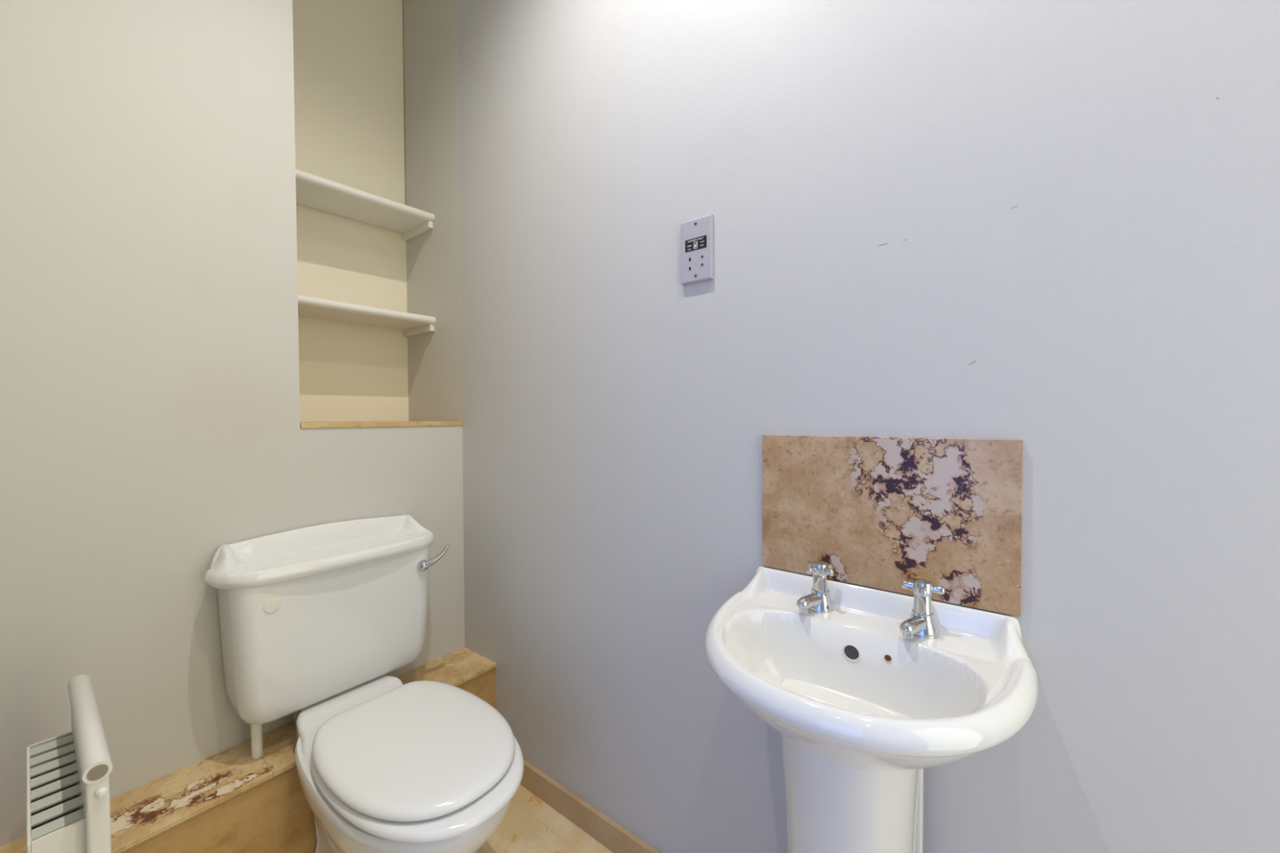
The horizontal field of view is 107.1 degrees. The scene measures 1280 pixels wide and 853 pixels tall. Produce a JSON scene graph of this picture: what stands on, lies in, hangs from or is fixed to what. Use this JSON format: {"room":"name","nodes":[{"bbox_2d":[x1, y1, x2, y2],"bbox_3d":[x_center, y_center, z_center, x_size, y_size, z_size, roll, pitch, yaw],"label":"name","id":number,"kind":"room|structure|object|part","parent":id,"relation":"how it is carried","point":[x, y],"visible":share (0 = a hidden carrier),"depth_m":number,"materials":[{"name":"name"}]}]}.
{"room":"bathroom","nodes":[
{"label":"bathroom","id":0,"kind":"room"},
{"bbox_2d":[0,0,464,846],"bbox_3d":[-1.223,-0.301,1.462,0.507,3.000,1.160,1,1,38],"label":"wall","id":1,"kind":"structure","parent":0,"point":[150,419],"depth_m":1.12,"materials":[{"name":"paint"}]},
{"bbox_2d":[0,647,496,852],"bbox_3d":[-0.908,0.852,1.310,0.198,0.012,1.060,1,1,38],"label":"ledge","id":2,"kind":"object","parent":1,"relation":"attached to","point":[142,813],"depth_m":1.14,"materials":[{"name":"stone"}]},
{"bbox_2d":[120,667,495,852],"bbox_3d":[-0.911,1.030,1.316,0.190,0.341,1.060,1,1,38],"label":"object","id":3,"kind":"object","parent":1,"relation":"attached to","point":[273,815],"depth_m":1.15,"materials":[{"name":"wood"}]},
{"bbox_2d":[300,421,462,428],"bbox_3d":[-0.984,-0.009,1.691,0.410,0.016,0.514,1,1,38],"label":"trim","id":4,"kind":"structure","parent":1,"relation":"attached to","point":[345,424],"depth_m":1.53,"materials":[{"name":"wood"}]},
{"bbox_2d":[292,0,408,422],"bbox_3d":[-1.190,-0.906,1.829,0.100,1.806,0.516,1,1,38],"label":"wall","id":5,"kind":"structure","parent":0,"point":[348,55],"depth_m":1.83,"materials":[{"name":"paint"}]},
{"bbox_2d":[295,168,434,240],"bbox_3d":[-1.058,-0.804,1.730,0.231,0.069,0.515,1,1,38],"label":"shelf","id":6,"kind":"object","parent":5,"relation":"attached to","point":[313,191],"visible":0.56,"depth_m":1.72,"materials":[{"name":"white paint"}]},
{"bbox_2d":[297,294,435,337],"bbox_3d":[-1.056,-0.402,1.738,0.231,0.061,0.515,1,1,38],"label":"shelf","id":7,"kind":"object","parent":5,"relation":"attached to","point":[412,324],"visible":0.63,"depth_m":1.72,"materials":[{"name":"white paint"}]},
{"bbox_2d":[402,0,405,204],"bbox_3d":[-0.995,-1.333,1.994,0.002,0.960,0.002,1,1,38],"label":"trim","id":8,"kind":"structure","parent":5,"relation":"attached to","point":[402,0],"depth_m":1.99,"materials":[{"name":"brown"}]},
{"bbox_2d":[475,784,613,852],"bbox_3d":[-0.663,1.269,-0.124,3.360,0.080,3.250,1,1,38],"label":"floor","id":9,"kind":"structure","parent":0,"point":[529,824],"depth_m":1.39,"materials":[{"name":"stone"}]},
{"bbox_2d":[204,514,524,852],"bbox_3d":[-0.619,0.748,1.178,0.809,0.909,0.564,1,1,38],"label":"toilet","id":10,"kind":"object","parent":9,"relation":"on","point":[313,620],"visible":1,"depth_m":1.18,"materials":[{"name":"white ceramic"}]},
{"bbox_3d":[-0.865,0.340,1.357,0.194,0.098,0.564,1,1,38],"label":"cistern lid","id":11,"kind":"part","parent":10,"relation":"part of","materials":[{"name":"white ceramic"}]},
{"bbox_3d":[-0.524,0.740,1.119,0.513,0.026,0.370,1,1,38],"label":"seat lid","id":12,"kind":"part","parent":10,"relation":"part of","materials":[{"name":"white plastic"}]},
{"bbox_3d":[-0.509,0.769,1.109,0.550,0.022,0.376,1,1,38],"label":"seat","id":13,"kind":"part","parent":10,"relation":"part of","materials":[{"name":"white plastic"}]},
{"bbox_3d":[-0.673,0.435,1.473,0.024,0.035,0.035,1,1,38],"label":"flush lever","id":14,"kind":"part","parent":10,"relation":"part of","materials":[{"name":"silver metal"}]},
{"bbox_3d":[-0.643,0.410,1.489,0.079,0.071,0.027,-1,1,-30],"label":"lever arm","id":15,"kind":"part","parent":10,"relation":"part of","materials":[{"name":"silver metal"}]},
{"bbox_2d":[704,560,1038,852],"bbox_3d":[0.327,0.737,0.771,0.496,0.939,0.405,1,1,38],"label":"basin","id":16,"kind":"object","parent":9,"relation":"on","point":[865,690],"visible":1,"depth_m":0.76,"materials":[{"name":"white ceramic"}]},
{"bbox_2d":[796,560,834,613],"bbox_3d":[0.341,0.311,0.909,0.060,0.093,0.096,1,1,38],"label":"tap","id":17,"kind":"object","parent":16,"relation":"on","point":[818,597],"depth_m":0.91,"materials":[{"name":"silver metal"}]},
{"bbox_2d":[898,578,945,639],"bbox_3d":[0.479,0.313,0.805,0.064,0.093,0.098,1,1,38],"label":"tap","id":18,"kind":"object","parent":16,"relation":"on","point":[919,618],"depth_m":0.81,"materials":[{"name":"silver metal"}]},
{"bbox_2d":[403,0,1279,852],"bbox_3d":[0.291,-0.300,1.094,3.357,3.000,0.100,1,1,38],"label":"wall","id":19,"kind":"structure","parent":0,"point":[1052,226],"depth_m":0.92,"materials":[{"name":"paint"}]},
{"bbox_2d":[520,759,661,852],"bbox_3d":[0.498,1.165,0.895,2.560,0.077,0.016,1,1,38],"label":"baseboard","id":20,"kind":"structure","parent":19,"relation":"attached to","point":[615,837],"depth_m":1.40,"materials":[{"name":"wood"}]},
{"bbox_2d":[681,213,714,285],"bbox_3d":[0.137,-0.424,1.138,0.086,0.151,0.013,1,1,38],"label":"socket","id":21,"kind":"object","parent":19,"relation":"attached to","point":[697,234],"visible":1,"depth_m":1.13,"materials":[{"name":"grey plastic"}]},
{"bbox_3d":[0.134,-0.438,1.133,0.059,0.028,0.001,1,1,38],"label":"label panel","id":22,"kind":"part","parent":21,"relation":"part of","materials":[{"name":"black plastic"}]},
{"bbox_2d":[762,434,1022,617],"bbox_3d":[0.450,0.166,0.912,0.446,0.291,0.010,1,1,38],"label":"tile","id":23,"kind":"structure","parent":19,"relation":"attached to","point":[886,512],"depth_m":0.88,"materials":[{"name":"stone"}]},
{"bbox_3d":[-0.968,-0.285,0.598,0.950,3.000,0.100,1,1,38],"label":"wall","id":24,"kind":"structure","parent":0,"visible":0},
{"bbox_2d":[26,675,112,852],"bbox_3d":[-0.930,0.840,0.738,0.380,0.744,0.128,1,1,38],"label":"radiator","id":25,"kind":"object","parent":24,"relation":"attached to","point":[68,797],"visible":1,"depth_m":0.70,"materials":[{"name":"white metal"}]},
{"bbox_3d":[-0.941,0.815,0.733,0.312,0.514,0.004,1,1,38],"label":"panel","id":26,"kind":"part","parent":25,"relation":"part of","materials":[{"name":"white metal"}]},
{"bbox_3d":[-1.048,0.813,0.847,0.004,0.514,0.047,1,1,38],"label":"panel","id":27,"kind":"part","parent":25,"relation":"part of","materials":[{"name":"white metal"}]},
{"bbox_3d":[-0.803,0.816,0.659,0.004,0.514,0.047,1,1,38],"label":"panel","id":28,"kind":"part","parent":25,"relation":"part of","materials":[{"name":"white metal"}]},
{"bbox_3d":[-0.905,0.481,0.773,0.371,0.028,0.028,1,1,38],"label":"rail","id":29,"kind":"part","parent":25,"relation":"part of","materials":[{"name":"white metal"}]},
{"bbox_3d":[-0.903,0.790,0.779,0.364,0.602,0.022,1,1,38],"label":"panel","id":30,"kind":"part","parent":25,"relation":"part of","materials":[{"name":"white metal"}]}
]}

